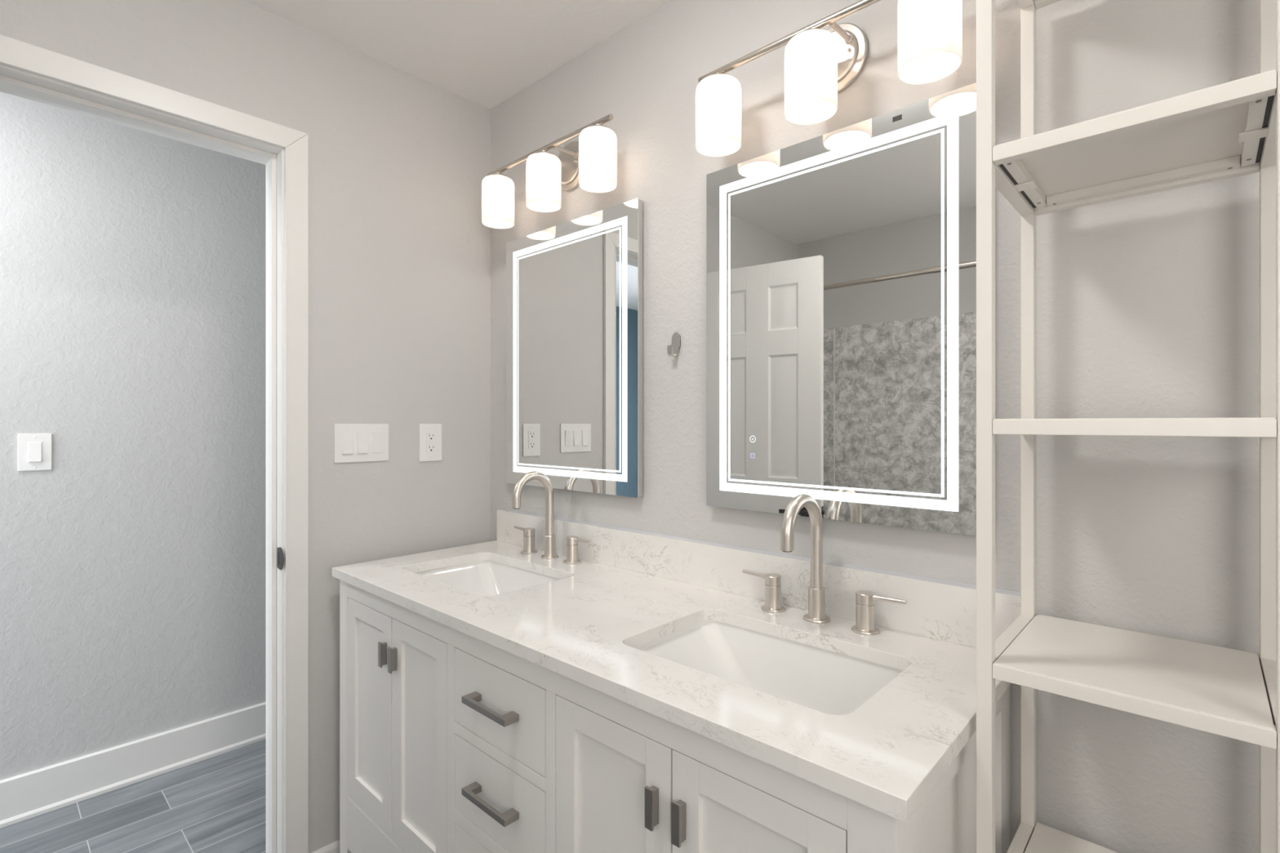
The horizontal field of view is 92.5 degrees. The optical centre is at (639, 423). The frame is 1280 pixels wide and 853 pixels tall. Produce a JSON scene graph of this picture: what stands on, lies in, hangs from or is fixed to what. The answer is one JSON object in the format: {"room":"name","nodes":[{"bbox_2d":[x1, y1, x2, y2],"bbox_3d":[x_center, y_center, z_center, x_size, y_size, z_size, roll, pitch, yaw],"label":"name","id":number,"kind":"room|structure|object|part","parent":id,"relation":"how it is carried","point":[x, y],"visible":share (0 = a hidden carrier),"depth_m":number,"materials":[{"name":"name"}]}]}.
{"room":"bathroom","nodes":[
{"label":"bathroom","id":0,"kind":"room"},
{"bbox_2d":[0,92,266,780],"bbox_3d":[-1.324,0.081,2.861,0.100,2.438,2.720,0,0,43],"label":"wall","id":1,"kind":"structure","parent":0,"point":[133,261],"depth_m":2.21,"materials":[{"name":"paint"}]},
{"bbox_2d":[17,433,52,471],"bbox_3d":[-2.010,0.096,2.035,0.012,0.123,0.081,0,0,43],"label":"light switch","id":2,"kind":"object","parent":1,"relation":"attached to","point":[34,450],"visible":1,"depth_m":2.03,"materials":[{"name":"white plastic"}]},
{"bbox_2d":[0,702,266,828],"bbox_3d":[-1.314,1.228,2.783,0.021,0.145,2.620,0,0,43],"label":"baseboard","id":3,"kind":"structure","parent":1,"relation":"attached to","point":[23,797],"depth_m":2.20,"materials":[{"name":"paint"}]},
{"bbox_2d":[0,739,266,852],"bbox_3d":[-1.347,1.325,1.126,5.100,0.050,5.300,0,0,43],"label":"floor","id":4,"kind":"structure","parent":0,"point":[216,804],"depth_m":2.02,"materials":[{"name":"grey tile"}]},
{"bbox_2d":[339,579,1010,852],"bbox_3d":[-0.109,0.869,1.417,1.568,0.862,0.586,0,0,43],"label":"vanity cabinet","id":5,"kind":"object","parent":4,"relation":"on","point":[452,740],"visible":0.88,"depth_m":1.13,"materials":[{"name":"paint"}]},
{"bbox_3d":[-0.718,0.769,1.638,0.268,0.559,0.018,0,0,43],"label":"door","id":6,"kind":"part","parent":5,"relation":"part of","materials":[{"name":"paint"}]},
{"bbox_3d":[-0.653,0.585,1.554,0.016,0.062,0.018,0,0,43],"label":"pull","id":7,"kind":"part","parent":5,"relation":"part of","materials":[{"name":"grey metal"}]},
{"bbox_3d":[-0.613,0.585,1.517,0.016,0.062,0.018,0,0,43],"label":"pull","id":8,"kind":"part","parent":5,"relation":"part of","materials":[{"name":"grey metal"}]},
{"bbox_3d":[-0.519,0.769,1.454,0.266,0.559,0.018,0,0,43],"label":"door","id":9,"kind":"part","parent":5,"relation":"part of","materials":[{"name":"paint"}]},
{"bbox_3d":[-0.283,0.960,1.236,0.313,0.178,0.018,0,0,43],"label":"drawer","id":10,"kind":"part","parent":5,"relation":"part of","materials":[{"name":"paint"}]},
{"bbox_3d":[-0.299,0.754,1.217,0.151,0.013,0.034,0,0,43],"label":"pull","id":11,"kind":"part","parent":5,"relation":"part of","materials":[{"name":"grey metal"}]},
{"bbox_3d":[-0.299,0.566,1.217,0.151,0.013,0.034,0,0,43],"label":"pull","id":12,"kind":"part","parent":5,"relation":"part of","materials":[{"name":"grey metal"}]},
{"bbox_3d":[-0.283,0.758,1.236,0.313,0.162,0.018,0,0,43],"label":"drawer","id":13,"kind":"part","parent":5,"relation":"part of","materials":[{"name":"paint"}]},
{"bbox_3d":[-0.283,0.570,1.236,0.313,0.161,0.018,0,0,43],"label":"drawer","id":14,"kind":"part","parent":5,"relation":"part of","materials":[{"name":"paint"}]},
{"bbox_3d":[-0.047,0.769,1.019,0.269,0.559,0.018,0,0,43],"label":"door","id":15,"kind":"part","parent":5,"relation":"part of","materials":[{"name":"paint"}]},
{"bbox_3d":[0.018,0.585,0.935,0.016,0.062,0.018,0,0,43],"label":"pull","id":16,"kind":"part","parent":5,"relation":"part of","materials":[{"name":"grey metal"}]},
{"bbox_2d":[332,540,1010,822],"bbox_3d":[-0.101,0.425,1.423,1.599,0.025,0.572,0,0,43],"label":"countertop","id":17,"kind":"structure","parent":5,"relation":"on","point":[585,626],"depth_m":1.07,"materials":[{"name":"stone"}]},
{"bbox_2d":[415,560,560,595],"bbox_3d":[-0.430,0.505,1.714,0.495,0.134,0.341,0,0,43],"label":"sink","id":18,"kind":"object","parent":17,"relation":"in","point":[483,577],"visible":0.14,"depth_m":1.89,"materials":[{"name":"ceramic"}]},
{"bbox_2d":[511,471,591,564],"bbox_3d":[-0.315,0.279,1.850,0.366,0.269,0.164,0,0,43],"label":"faucet","id":19,"kind":"object","parent":17,"relation":"on","point":[571,541],"visible":1,"depth_m":1.87,"materials":[{"name":"silver metal"}]},
{"bbox_3d":[-0.377,0.347,1.981,0.097,0.021,0.036,0,0,43],"label":"lever","id":20,"kind":"part","parent":19,"relation":"part of","materials":[{"name":"silver metal"}]},
{"bbox_3d":[-0.355,0.385,1.961,0.053,0.056,0.053,0,0,43],"label":"handle","id":21,"kind":"part","parent":19,"relation":"part of","materials":[{"name":"silver metal"}]},
{"bbox_3d":[-0.315,0.279,1.850,0.055,0.269,0.164,0,0,43],"label":"spout","id":22,"kind":"part","parent":19,"relation":"part of","materials":[{"name":"silver metal"}]},
{"bbox_3d":[-0.202,0.385,1.820,0.053,0.056,0.053,0,0,43],"label":"handle","id":23,"kind":"part","parent":19,"relation":"part of","materials":[{"name":"silver metal"}]},
{"bbox_3d":[-0.179,0.347,1.799,0.097,0.021,0.036,0,0,43],"label":"lever","id":24,"kind":"part","parent":19,"relation":"part of","materials":[{"name":"silver metal"}]},
{"bbox_2d":[634,620,902,715],"bbox_3d":[0.219,0.505,1.115,0.496,0.134,0.341,0,0,43],"label":"sink","id":25,"kind":"object","parent":17,"relation":"in","point":[819,679],"visible":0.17,"depth_m":1.24,"materials":[{"name":"ceramic"}]},
{"bbox_2d":[742,494,906,635],"bbox_3d":[0.335,0.279,1.250,0.366,0.269,0.164,0,0,43],"label":"faucet","id":26,"kind":"object","parent":17,"relation":"on","point":[865,600],"visible":1,"depth_m":1.27,"materials":[{"name":"silver metal"}]},
{"bbox_3d":[0.273,0.347,1.381,0.097,0.021,0.036,0,0,43],"label":"lever","id":27,"kind":"part","parent":26,"relation":"part of","materials":[{"name":"silver metal"}]},
{"bbox_3d":[0.296,0.385,1.361,0.053,0.056,0.053,0,0,43],"label":"handle","id":28,"kind":"part","parent":26,"relation":"part of","materials":[{"name":"silver metal"}]},
{"bbox_3d":[0.335,0.279,1.250,0.055,0.269,0.164,0,0,43],"label":"spout","id":29,"kind":"part","parent":26,"relation":"part of","materials":[{"name":"silver metal"}]},
{"bbox_3d":[0.449,0.385,1.220,0.053,0.056,0.053,0,0,43],"label":"handle","id":30,"kind":"part","parent":26,"relation":"part of","materials":[{"name":"silver metal"}]},
{"bbox_3d":[0.471,0.347,1.199,0.097,0.021,0.036,0,0,43],"label":"lever","id":31,"kind":"part","parent":26,"relation":"part of","materials":[{"name":"silver metal"}]},
{"bbox_3d":[0.057,0.585,0.899,0.016,0.062,0.018,0,0,43],"label":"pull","id":32,"kind":"part","parent":5,"relation":"part of","materials":[{"name":"grey metal"}]},
{"bbox_3d":[0.154,0.769,0.834,0.271,0.559,0.018,0,0,43],"label":"door","id":33,"kind":"part","parent":5,"relation":"part of","materials":[{"name":"paint"}]},
{"bbox_3d":[0.477,0.869,0.911,0.020,0.862,0.534,0,0,43],"label":"panel","id":34,"kind":"part","parent":5,"relation":"part of","materials":[{"name":"paint"}]},
{"bbox_2d":[976,0,1279,852],"bbox_3d":[0.670,0.289,0.840,0.305,2.022,0.295,0,0,43],"label":"shelf unit","id":35,"kind":"object","parent":4,"relation":"on","point":[1230,129],"visible":1,"depth_m":0.83,"materials":[{"name":"white wood"}]},
{"bbox_3d":[0.472,0.289,0.836,0.020,2.022,0.020,0,0,43],"label":"post","id":36,"kind":"part","parent":35,"relation":"part of","materials":[{"name":"white wood"}]},
{"bbox_3d":[0.659,0.289,1.038,0.020,2.022,0.020,0,0,43],"label":"post","id":37,"kind":"part","parent":35,"relation":"part of","materials":[{"name":"white wood"}]},
{"bbox_3d":[0.670,-0.710,0.840,0.305,0.020,0.295,0,0,43],"label":"shelf frame","id":38,"kind":"part","parent":35,"relation":"part of","materials":[{"name":"white wood"}]},
{"bbox_3d":[0.670,0.685,0.840,0.305,0.020,0.295,0,0,43],"label":"shelf frame","id":39,"kind":"part","parent":35,"relation":"part of","materials":[{"name":"white wood"}]},
{"bbox_3d":[0.669,0.674,0.839,0.262,0.002,0.287,0,0,43],"label":"shelf panel","id":40,"kind":"part","parent":35,"relation":"part of","materials":[{"name":"white wood"}]},
{"bbox_3d":[0.669,0.322,0.839,0.262,0.002,0.287,0,0,43],"label":"shelf panel","id":41,"kind":"part","parent":35,"relation":"part of","materials":[{"name":"white wood"}]},
{"bbox_3d":[0.669,-0.005,0.839,0.262,0.002,0.287,0,0,43],"label":"shelf panel","id":42,"kind":"part","parent":35,"relation":"part of","materials":[{"name":"white wood"}]},
{"bbox_3d":[0.669,-0.372,0.839,0.262,0.002,0.287,0,0,43],"label":"shelf panel","id":43,"kind":"part","parent":35,"relation":"part of","materials":[{"name":"white wood"}]},
{"bbox_3d":[0.670,0.333,0.840,0.305,0.020,0.295,0,0,43],"label":"shelf frame","id":44,"kind":"part","parent":35,"relation":"part of","materials":[{"name":"white wood"}]},
{"bbox_3d":[0.670,0.005,0.840,0.305,0.020,0.295,0,0,43],"label":"shelf frame","id":45,"kind":"part","parent":35,"relation":"part of","materials":[{"name":"white wood"}]},
{"bbox_3d":[0.670,-0.361,0.840,0.305,0.020,0.295,0,0,43],"label":"shelf frame","id":46,"kind":"part","parent":35,"relation":"part of","materials":[{"name":"white wood"}]},
{"bbox_3d":[0.868,0.289,0.845,0.020,2.022,0.020,0,0,43],"label":"post","id":47,"kind":"part","parent":35,"relation":"part of","materials":[{"name":"white wood"}]},
{"bbox_3d":[0.682,0.289,0.642,0.020,2.022,0.020,0,0,43],"label":"post","id":48,"kind":"part","parent":35,"relation":"part of","materials":[{"name":"white wood"}]},
{"bbox_2d":[0,0,490,852],"bbox_3d":[-1.405,0.081,1.384,0.135,2.438,4.800,0,0,43],"label":"wall","id":49,"kind":"structure","parent":0,"point":[399,243],"depth_m":1.86,"materials":[{"name":"paint"}]},
{"bbox_2d":[0,91,266,164],"bbox_3d":[-1.313,0.235,1.597,0.019,2.130,0.724,0,0,43],"label":"trim","id":50,"kind":"structure","parent":49,"relation":"attached to","point":[0,91],"depth_m":1.58,"materials":[{"name":"paint"}]},
{"bbox_2d":[0,64,284,852],"bbox_3d":[-1.256,0.258,1.545,0.141,2.085,0.634,0,0,43],"label":"trim","id":51,"kind":"structure","parent":49,"relation":"attached to","point":[14,82],"depth_m":1.73,"materials":[{"name":"paint"}]},
{"bbox_2d":[0,34,308,852],"bbox_3d":[-1.200,0.235,1.492,0.019,2.130,0.724,0,0,43],"label":"trim","id":52,"kind":"structure","parent":49,"relation":"attached to","point":[15,54],"depth_m":1.72,"materials":[{"name":"paint"}]},
{"bbox_2d":[276,547,283,570],"bbox_3d":[-1.010,0.380,1.720,0.048,0.064,0.002,0,0,43],"label":"strike plate","id":53,"kind":"object","parent":49,"relation":"attached to","point":[279,551],"visible":1,"depth_m":1.72,"materials":[{"name":"black metal"}]},
{"bbox_2d":[311,839,339,852],"bbox_3d":[-0.746,1.272,1.988,0.013,0.056,0.618,0,0,43],"label":"baseboard","id":54,"kind":"structure","parent":49,"relation":"attached to","point":[334,847],"depth_m":1.81,"materials":[{"name":"paint"}]},
{"bbox_2d":[333,423,388,462],"bbox_3d":[-0.850,0.059,1.877,0.012,0.117,0.165,0,0,43],"label":"light switch","id":55,"kind":"object","parent":49,"relation":"attached to","point":[353,442],"visible":1,"depth_m":1.87,"materials":[{"name":"white plastic"}]},
{"bbox_2d":[418,423,441,462],"bbox_3d":[-0.698,0.064,2.044,0.008,0.125,0.081,0,0,43],"label":"electrical outlet","id":56,"kind":"object","parent":49,"relation":"attached to","point":[429,434],"visible":1,"depth_m":2.04,"materials":[{"name":"white plastic"}]},
{"bbox_2d":[426,432,435,452],"bbox_3d":[-0.697,0.064,2.043,0.002,0.067,0.033,0,0,43],"label":"receptacle","id":57,"kind":"object","parent":56,"relation":"attached to","point":[430,437],"depth_m":2.04,"materials":[{"name":"white plastic"}]},
{"bbox_2d":[242,0,669,109],"bbox_3d":[-1.347,-1.163,1.126,5.100,0.050,5.300,0,0,43],"label":"ceiling","id":58,"kind":"structure","parent":0,"point":[485,53],"depth_m":1.78,"materials":[{"name":"paint"}]},
{"bbox_2d":[490,0,1259,852],"bbox_3d":[0.491,0.081,1.349,2.700,2.438,0.120,0,0,43],"label":"wall","id":59,"kind":"structure","parent":0,"point":[1148,305],"depth_m":1.04,"materials":[{"name":"paint"}]},
{"bbox_2d":[481,113,617,228],"bbox_3d":[-0.267,-0.762,1.855,0.575,0.226,0.165,0,0,43],"label":"vanity light","id":60,"kind":"object","parent":59,"relation":"attached to","point":[589,163],"visible":1,"depth_m":1.79,"materials":[{"name":"white glass"}]},
{"bbox_3d":[-0.461,-0.721,1.992,0.104,0.144,0.104,0,0,43],"label":"lamp shade","id":61,"kind":"part","parent":60,"relation":"part of","materials":[{"name":"white glass"}]},
{"bbox_3d":[-0.288,-0.721,1.833,0.104,0.144,0.104,0,0,43],"label":"lamp shade","id":62,"kind":"part","parent":60,"relation":"part of","materials":[{"name":"white glass"}]},
{"bbox_3d":[-0.223,-0.822,1.842,0.017,0.018,0.088,0,0,43],"label":"arm","id":63,"kind":"part","parent":60,"relation":"part of","materials":[{"name":"silver metal"}]},
{"bbox_3d":[-0.219,-0.802,1.907,0.146,0.146,0.022,0,0,43],"label":"wall plate","id":64,"kind":"part","parent":60,"relation":"part of","materials":[{"name":"silver metal"}]},
{"bbox_3d":[-0.115,-0.721,1.673,0.104,0.144,0.104,0,0,43],"label":"lamp shade","id":65,"kind":"part","parent":60,"relation":"part of","materials":[{"name":"white glass"}]},
{"bbox_2d":[506,197,642,497],"bbox_3d":[-0.225,-0.208,1.909,0.619,0.827,0.027,0,0,43],"label":"mirror","id":66,"kind":"object","parent":59,"relation":"attached to","point":[574,288],"visible":1,"depth_m":1.86,"materials":[{"name":"mirror"}]},
{"bbox_2d":[666,332,680,356],"bbox_3d":[0.088,-0.209,1.618,0.027,0.065,0.032,0,0,43],"label":"wall hook","id":67,"kind":"object","parent":59,"relation":"attached to","point":[676,338],"visible":1,"depth_m":1.62,"materials":[{"name":"silver metal"}]},
{"bbox_2d":[497,509,1020,648],"bbox_3d":[0.089,0.357,1.624,1.598,0.112,0.019,0,0,43],"label":"backsplash","id":68,"kind":"structure","parent":59,"relation":"attached to","point":[942,610],"depth_m":1.40,"materials":[{"name":"stone"}]},
{"bbox_2d":[695,0,962,156],"bbox_3d":[0.368,-0.745,1.269,0.561,0.226,0.165,0,0,43],"label":"vanity light","id":69,"kind":"object","parent":59,"relation":"attached to","point":[820,64],"visible":1,"depth_m":1.21,"materials":[{"name":"white glass"}]},
{"bbox_3d":[0.179,-0.704,1.401,0.104,0.144,0.104,0,0,43],"label":"lamp shade","id":70,"kind":"part","parent":69,"relation":"part of","materials":[{"name":"white glass"}]},
{"bbox_3d":[0.347,-0.704,1.246,0.104,0.144,0.104,0,0,43],"label":"lamp shade","id":71,"kind":"part","parent":69,"relation":"part of","materials":[{"name":"white glass"}]},
{"bbox_3d":[0.412,-0.804,1.256,0.017,0.018,0.088,0,0,43],"label":"arm","id":72,"kind":"part","parent":69,"relation":"part of","materials":[{"name":"silver metal"}]},
{"bbox_3d":[0.416,-0.785,1.321,0.146,0.146,0.022,0,0,43],"label":"wall plate","id":73,"kind":"part","parent":69,"relation":"part of","materials":[{"name":"silver metal"}]},
{"bbox_3d":[0.515,-0.704,1.091,0.104,0.144,0.104,0,0,43],"label":"lamp shade","id":74,"kind":"part","parent":69,"relation":"part of","materials":[{"name":"white glass"}]},
{"bbox_2d":[706,82,976,535],"bbox_3d":[0.403,-0.208,1.330,0.620,0.827,0.027,0,0,43],"label":"mirror","id":75,"kind":"object","parent":59,"relation":"attached to","point":[841,264],"visible":0.94,"depth_m":1.28,"materials":[{"name":"mirror"}]}
]}

